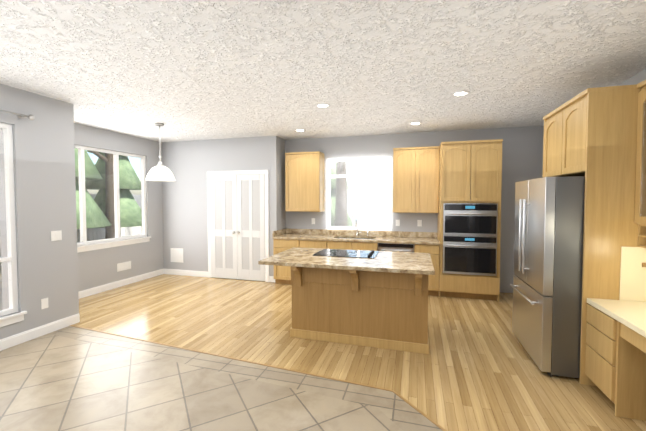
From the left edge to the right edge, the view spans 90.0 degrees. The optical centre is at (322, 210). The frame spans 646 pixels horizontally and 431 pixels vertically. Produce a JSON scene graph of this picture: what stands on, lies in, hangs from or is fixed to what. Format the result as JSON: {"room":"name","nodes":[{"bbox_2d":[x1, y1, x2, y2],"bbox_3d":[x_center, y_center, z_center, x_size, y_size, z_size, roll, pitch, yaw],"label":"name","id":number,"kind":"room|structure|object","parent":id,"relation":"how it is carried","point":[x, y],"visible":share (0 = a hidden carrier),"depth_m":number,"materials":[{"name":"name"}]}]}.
{"room":"kitchen","nodes":[
{"label":"kitchen","id":0,"kind":"room"},
{"bbox_2d":[0,84,65,339],"bbox_3d":[-4.021,0.258,1.570,0.160,3.070,5.160,1,2,16],"label":"wall","id":1,"kind":"structure","parent":0,"point":[37,159],"depth_m":3.74,"materials":[{"name":"grey paint"}]},
{"bbox_2d":[0,122,26,326],"bbox_3d":[-3.649,0.169,2.694,0.135,2.170,1.910,1,2,16],"label":"window","id":2,"kind":"structure","parent":1,"relation":"in","point":[10,228],"depth_m":3.53,"materials":[{"name":"white wood"}]},
{"bbox_2d":[0,109,34,119],"bbox_3d":[-3.588,-1.011,2.552,0.103,0.060,2.277,1,2,16],"label":"rail","id":3,"kind":"object","parent":1,"relation":"attached to","point":[30,117],"visible":1,"depth_m":3.53,"materials":[{"name":"silver metal"}]},
{"bbox_2d":[0,313,79,350],"bbox_3d":[-3.915,1.482,1.665,0.013,0.118,5.320,1,2,16],"label":"baseboard","id":4,"kind":"structure","parent":1,"relation":"attached to","point":[22,337],"depth_m":3.75,"materials":[{"name":"white wood"}]},
{"bbox_2d":[41,298,48,308],"bbox_3d":[-3.295,1.096,3.826,0.008,0.120,0.075,1,2,16],"label":"electrical outlet","id":5,"kind":"object","parent":1,"relation":"attached to","point":[44,303],"visible":1,"depth_m":3.82,"materials":[{"name":"white plastic"}]},
{"bbox_2d":[51,230,61,240],"bbox_3d":[-3.253,0.301,3.943,0.010,0.120,0.120,1,2,16],"label":"switch plate","id":6,"kind":"object","parent":1,"relation":"attached to","point":[56,235],"visible":1,"depth_m":3.94,"materials":[{"name":"white plastic"}]},
{"bbox_2d":[60,100,78,316],"bbox_3d":[-3.692,0.166,4.241,1.000,3.070,0.160,1,2,16],"label":"wall","id":7,"kind":"structure","parent":0,"point":[69,202],"depth_m":4.09,"materials":[{"name":"grey paint"}]},
{"bbox_2d":[0,123,163,309],"bbox_3d":[-3.873,0.115,5.717,0.160,3.070,2.900,1,2,16],"label":"wall","id":8,"kind":"structure","parent":0,"point":[98,267],"depth_m":5.89,"materials":[{"name":"grey paint"}]},
{"bbox_2d":[74,145,150,252],"bbox_3d":[-3.847,-0.212,5.625,0.135,1.730,2.000,1,2,16],"label":"nook window","id":9,"kind":"structure","parent":8,"relation":"in","point":[108,243],"depth_m":5.85,"materials":[{"name":"white"}]},
{"bbox_2d":[78,268,163,298],"bbox_3d":[-3.790,1.341,5.736,0.013,0.118,2.580,1,2,16],"label":"baseboard","id":10,"kind":"structure","parent":8,"relation":"attached to","point":[101,288],"depth_m":5.89,"materials":[{"name":"white wood"}]},
{"bbox_2d":[117,261,130,271],"bbox_3d":[-3.704,1.030,6.023,0.011,0.150,0.300,1,2,16],"label":"air vent","id":11,"kind":"object","parent":8,"relation":"in","point":[123,266],"visible":1,"depth_m":6.01,"materials":[{"name":"white plastic"}]},
{"bbox_2d":[161,136,268,280],"bbox_3d":[-2.299,0.081,6.691,2.650,3.070,0.160,1,2,16],"label":"wall","id":12,"kind":"structure","parent":0,"point":[189,164],"depth_m":6.71,"materials":[{"name":"grey paint"}]},
{"bbox_2d":[170,248,182,262],"bbox_3d":[-3.106,0.941,6.862,0.320,0.300,0.011,1,2,16],"label":"air vent","id":13,"kind":"object","parent":12,"relation":"in","point":[176,254],"visible":1,"depth_m":6.86,"materials":[{"name":"white plastic"}]},
{"bbox_2d":[164,268,207,276],"bbox_3d":[-2.900,1.304,6.815,1.130,0.118,0.013,1,2,16],"label":"baseboard","id":14,"kind":"structure","parent":12,"relation":"attached to","point":[187,272],"depth_m":6.80,"materials":[{"name":"white wood"}]},
{"bbox_2d":[207,170,268,281],"bbox_3d":[-1.714,0.289,6.397,1.360,2.175,0.091,1,2,16],"label":"pantry door","id":15,"kind":"structure","parent":12,"relation":"in","point":[238,224],"depth_m":6.41,"materials":[{"name":"white wood"}]},
{"bbox_2d":[269,276,274,281],"bbox_3d":[-0.972,1.323,6.264,0.160,0.118,0.013,1,2,16],"label":"baseboard","id":16,"kind":"structure","parent":12,"relation":"attached to","point":[271,279],"depth_m":6.26,"materials":[{"name":"white wood"}]},
{"bbox_2d":[268,136,285,275],"bbox_3d":[-0.886,0.087,6.521,0.160,3.070,0.610,1,2,16],"label":"wall","id":17,"kind":"structure","parent":0,"point":[277,211],"depth_m":6.25,"materials":[{"name":"grey paint"}]},
{"bbox_2d":[0,274,645,430],"bbox_3d":[-0.993,1.639,2.410,7.696,0.253,8.670,1,2,16],"label":"floor","id":18,"kind":"structure","parent":0,"point":[476,368],"depth_m":2.94,"materials":[{"name":"wood"}]},
{"bbox_2d":[273,239,300,284],"bbox_3d":[-0.571,0.946,6.287,0.585,0.870,0.617,1,2,16],"label":"base cabinet","id":19,"kind":"object","parent":18,"relation":"on","point":[282,274],"depth_m":6.03,"materials":[{"name":"brown wood"}]},
{"bbox_2d":[301,240,340,248],"bbox_3d":[-0.098,0.951,6.152,0.645,0.870,0.617,1,2,16],"label":"base cabinet","id":20,"kind":"object","parent":18,"relation":"on","point":[304,243],"depth_m":5.80,"materials":[{"name":"brown wood"}]},
{"bbox_2d":[282,263,428,353],"bbox_3d":[0.453,1.029,3.872,1.538,0.870,1.054,1,2,16],"label":"kitchen island","id":21,"kind":"object","parent":18,"relation":"on","point":[380,300],"depth_m":3.52,"materials":[{"name":"brown wood"}]},
{"bbox_2d":[258,247,433,274],"bbox_3d":[0.326,0.573,3.904,1.880,0.040,1.095,1,2,16],"label":"island countertop","id":22,"kind":"structure","parent":21,"relation":"on","point":[297,257],"depth_m":3.60,"materials":[{"name":"beige stone"}]},
{"bbox_2d":[313,249,378,258],"bbox_3d":[0.307,0.531,4.128,0.760,0.028,0.520,1,2,16],"label":"cooktop","id":23,"kind":"object","parent":22,"relation":"in","point":[371,254],"visible":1,"depth_m":4.09,"materials":[{"name":"black glass"}]},
{"bbox_2d":[378,243,413,251],"bbox_3d":[1.294,0.968,5.698,0.598,0.866,0.623,1,2,16],"label":"dishwasher","id":24,"kind":"object","parent":18,"relation":"on","point":[397,247],"visible":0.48,"depth_m":5.43,"materials":[{"name":"grey metal"}]},
{"bbox_2d":[414,244,439,295],"bbox_3d":[1.788,0.969,5.612,0.396,0.870,0.617,1,2,16],"label":"base cabinet","id":25,"kind":"object","parent":18,"relation":"on","point":[433,280],"depth_m":5.30,"materials":[{"name":"brown wood"}]},
{"bbox_2d":[272,228,439,244],"bbox_3d":[0.559,0.453,5.930,2.945,0.140,0.647,1,2,16],"label":"countertop","id":26,"kind":"structure","parent":25,"relation":"on","point":[403,237],"depth_m":6.01,"materials":[{"name":"brown stone"}]},
{"bbox_2d":[355,218,368,235],"bbox_3d":[0.725,0.309,6.065,0.247,0.336,0.212,1,2,16],"label":"faucet","id":27,"kind":"object","parent":26,"relation":"on","point":[357,233],"visible":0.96,"depth_m":6.14,"materials":[{"name":"silver metal"}]},
{"bbox_2d":[437,139,502,301],"bbox_3d":[2.407,0.148,5.401,0.890,2.525,0.627,1,2,16],"label":"tall cabinet","id":28,"kind":"object","parent":18,"relation":"on","point":[470,171],"visible":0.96,"depth_m":5.11,"materials":[{"name":"brown wood"}]},
{"bbox_2d":[443,235,496,275],"bbox_3d":[2.386,0.695,5.344,0.786,0.616,0.624,1,2,16],"label":"wall oven","id":29,"kind":"object","parent":28,"relation":"in","point":[472,255],"visible":0.94,"depth_m":5.10,"materials":[{"name":"grey"}]},
{"bbox_2d":[443,203,497,235],"bbox_3d":[2.386,0.129,5.325,0.786,0.510,0.624,1,2,16],"label":"wall oven","id":30,"kind":"object","parent":28,"relation":"in","point":[472,219],"visible":0.98,"depth_m":5.08,"materials":[{"name":"grey"}]},
{"bbox_2d":[510,176,584,377],"bbox_3d":[2.507,0.587,3.204,0.982,1.800,0.910,1,2,16],"label":"refrigerator","id":31,"kind":"object","parent":18,"relation":"on","point":[546,286],"visible":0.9,"depth_m":2.87,"materials":[{"name":"grey metal"}]},
{"bbox_2d":[543,84,640,385],"bbox_3d":[2.682,0.222,3.141,0.672,2.535,0.990,1,2,16],"label":"cabinet","id":32,"kind":"object","parent":18,"relation":"on","point":[590,134],"visible":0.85,"depth_m":2.71,"materials":[{"name":"brown wood"}]},
{"bbox_2d":[585,247,645,420],"bbox_3d":[2.433,0.916,2.231,0.637,1.210,0.938,1,2,16],"label":"desk","id":33,"kind":"object","parent":18,"relation":"on","point":[615,362],"visible":1,"depth_m":2.43,"materials":[{"name":"beige laminate"}]},
{"bbox_2d":[0,0,645,141],"bbox_3d":[-0.972,-1.363,2.301,7.590,0.120,8.670,1,2,16],"label":"ceiling","id":34,"kind":"structure","parent":0,"point":[186,70],"depth_m":2.86,"materials":[{"name":"white paint"}]},
{"bbox_2d":[145,123,175,180],"bbox_3d":[-2.625,-0.948,5.208,0.448,0.909,0.448,1,2,16],"label":"light","id":35,"kind":"object","parent":34,"relation":"hanging from","point":[159,172],"visible":1,"depth_m":5.11,"materials":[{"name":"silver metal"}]},
{"bbox_2d":[316,103,329,107],"bbox_3d":[-0.002,-1.361,4.182,0.190,0.011,0.190,1,2,16],"label":"recessed light","id":36,"kind":"object","parent":34,"relation":"in","point":[322,105],"visible":1,"depth_m":4.17,"materials":[{"name":"white"}]},
{"bbox_2d":[409,122,420,124],"bbox_3d":[1.476,-1.395,5.163,0.190,0.011,0.190,1,2,16],"label":"recessed light","id":37,"kind":"object","parent":34,"relation":"in","point":[415,123],"visible":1,"depth_m":5.16,"materials":[{"name":"white"}]},
{"bbox_2d":[452,91,469,95],"bbox_3d":[1.579,-1.345,3.709,0.190,0.011,0.190,1,2,16],"label":"recessed light","id":38,"kind":"object","parent":34,"relation":"in","point":[460,93],"visible":1,"depth_m":3.70,"materials":[{"name":"white"}]},
{"bbox_2d":[285,126,543,292],"bbox_3d":[1.473,0.102,6.080,4.940,3.070,0.160,1,2,16],"label":"wall","id":39,"kind":"structure","parent":0,"point":[522,153],"depth_m":5.79,"materials":[{"name":"grey paint"}]},
{"bbox_2d":[285,151,323,211],"bbox_3d":[-0.355,-0.559,6.321,0.700,1.134,0.332,1,2,16],"label":"upper cabinet","id":40,"kind":"object","parent":39,"relation":"attached to","point":[304,171],"depth_m":6.17,"materials":[{"name":"brown wood"}]},
{"bbox_2d":[327,157,391,230],"bbox_3d":[0.690,-0.326,6.252,1.310,1.386,0.112,1,2,16],"label":"kitchen window","id":41,"kind":"structure","parent":39,"relation":"in","point":[359,175],"depth_m":6.25,"materials":[{"name":"white"}]},
{"bbox_2d":[393,147,420,212],"bbox_3d":[1.496,-0.540,5.792,0.450,1.134,0.332,1,2,16],"label":"upper cabinet","id":42,"kind":"object","parent":39,"relation":"attached to","point":[415,179],"depth_m":5.64,"materials":[{"name":"brown wood"}]},
{"bbox_2d":[417,220,421,226],"bbox_3d":[1.767,0.223,5.911,0.075,0.120,0.008,1,2,16],"label":"electrical outlet","id":43,"kind":"object","parent":39,"relation":"attached to","point":[419,222],"visible":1,"depth_m":5.91,"materials":[{"name":"white plastic"}]},
{"bbox_2d":[421,146,439,212],"bbox_3d":[1.802,-0.537,5.704,0.450,1.134,0.332,1,2,16],"label":"upper cabinet","id":44,"kind":"object","parent":39,"relation":"attached to","point":[429,155],"depth_m":5.53,"materials":[{"name":"brown wood"}]},
{"bbox_2d":[616,69,645,85],"bbox_3d":[2.600,0.266,1.334,0.160,3.070,8.670,1,2,16],"label":"wall","id":45,"kind":"structure","parent":0,"point":[639,77],"depth_m":3.15,"materials":[{"name":"grey paint"}]},
{"bbox_2d":[634,80,645,247],"bbox_3d":[2.536,-0.347,2.003,0.337,1.320,1.234,1,2,16],"label":"upper cabinet","id":46,"kind":"object","parent":45,"relation":"attached to","point":[640,203],"visible":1,"depth_m":2.59,"materials":[{"name":"brown wood"}]},
{"label":"outside","id":47,"kind":"structure","parent":0,"visible":0},
{"bbox_2d":[0,214,384,309],"bbox_3d":[-2.178,1.500,6.310,70.000,0.001,70.000,1,2,16],"label":"ground","id":48,"kind":"structure","parent":47,"point":[1,302],"depth_m":6.40,"materials":[{"name":"white"}]},
{"bbox_2d":[0,194,141,264],"bbox_3d":[-8.996,0.538,6.148,0.060,1.935,18.000,1,2,16],"label":"fence","id":49,"kind":"object","parent":48,"relation":"on","point":[94,231],"depth_m":11.07,"materials":[{"name":"white"}]},
{"bbox_2d":[75,148,111,228],"bbox_3d":[-6.792,-3.308,8.194,2.300,9.480,2.300,1,2,16],"label":"tree","id":50,"kind":"object","parent":48,"relation":"on","point":[102,222],"depth_m":8.27,"materials":[{"name":"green plant"}]},
{"bbox_2d":[90,151,120,238],"bbox_3d":[-6.373,-2.750,8.908,5.445,8.317,4.790,1,2,16],"label":"tree","id":51,"kind":"object","parent":48,"relation":"on","point":[108,188],"depth_m":9.07,"materials":[{"name":"brown plant"}]},
{"bbox_2d":[85,150,141,227],"bbox_3d":[-6.489,-2.849,9.996,2.000,8.440,2.000,1,2,16],"label":"tree","id":52,"kind":"object","parent":48,"relation":"on","point":[123,185],"depth_m":9.71,"materials":[{"name":"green plant"}]},
{"bbox_2d":[335,162,346,225],"bbox_3d":[0.302,-2.371,9.229,3.589,7.537,4.830,1,2,16],"label":"tree","id":53,"kind":"object","parent":48,"relation":"on","point":[342,201],"depth_m":8.98,"materials":[{"name":"brown plant"}]},
{"bbox_2d":[331,162,352,226],"bbox_3d":[0.159,-2.848,9.965,1.600,8.440,1.600,1,2,16],"label":"tree","id":54,"kind":"object","parent":48,"relation":"on","point":[333,197],"depth_m":9.59,"materials":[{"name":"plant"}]}
]}

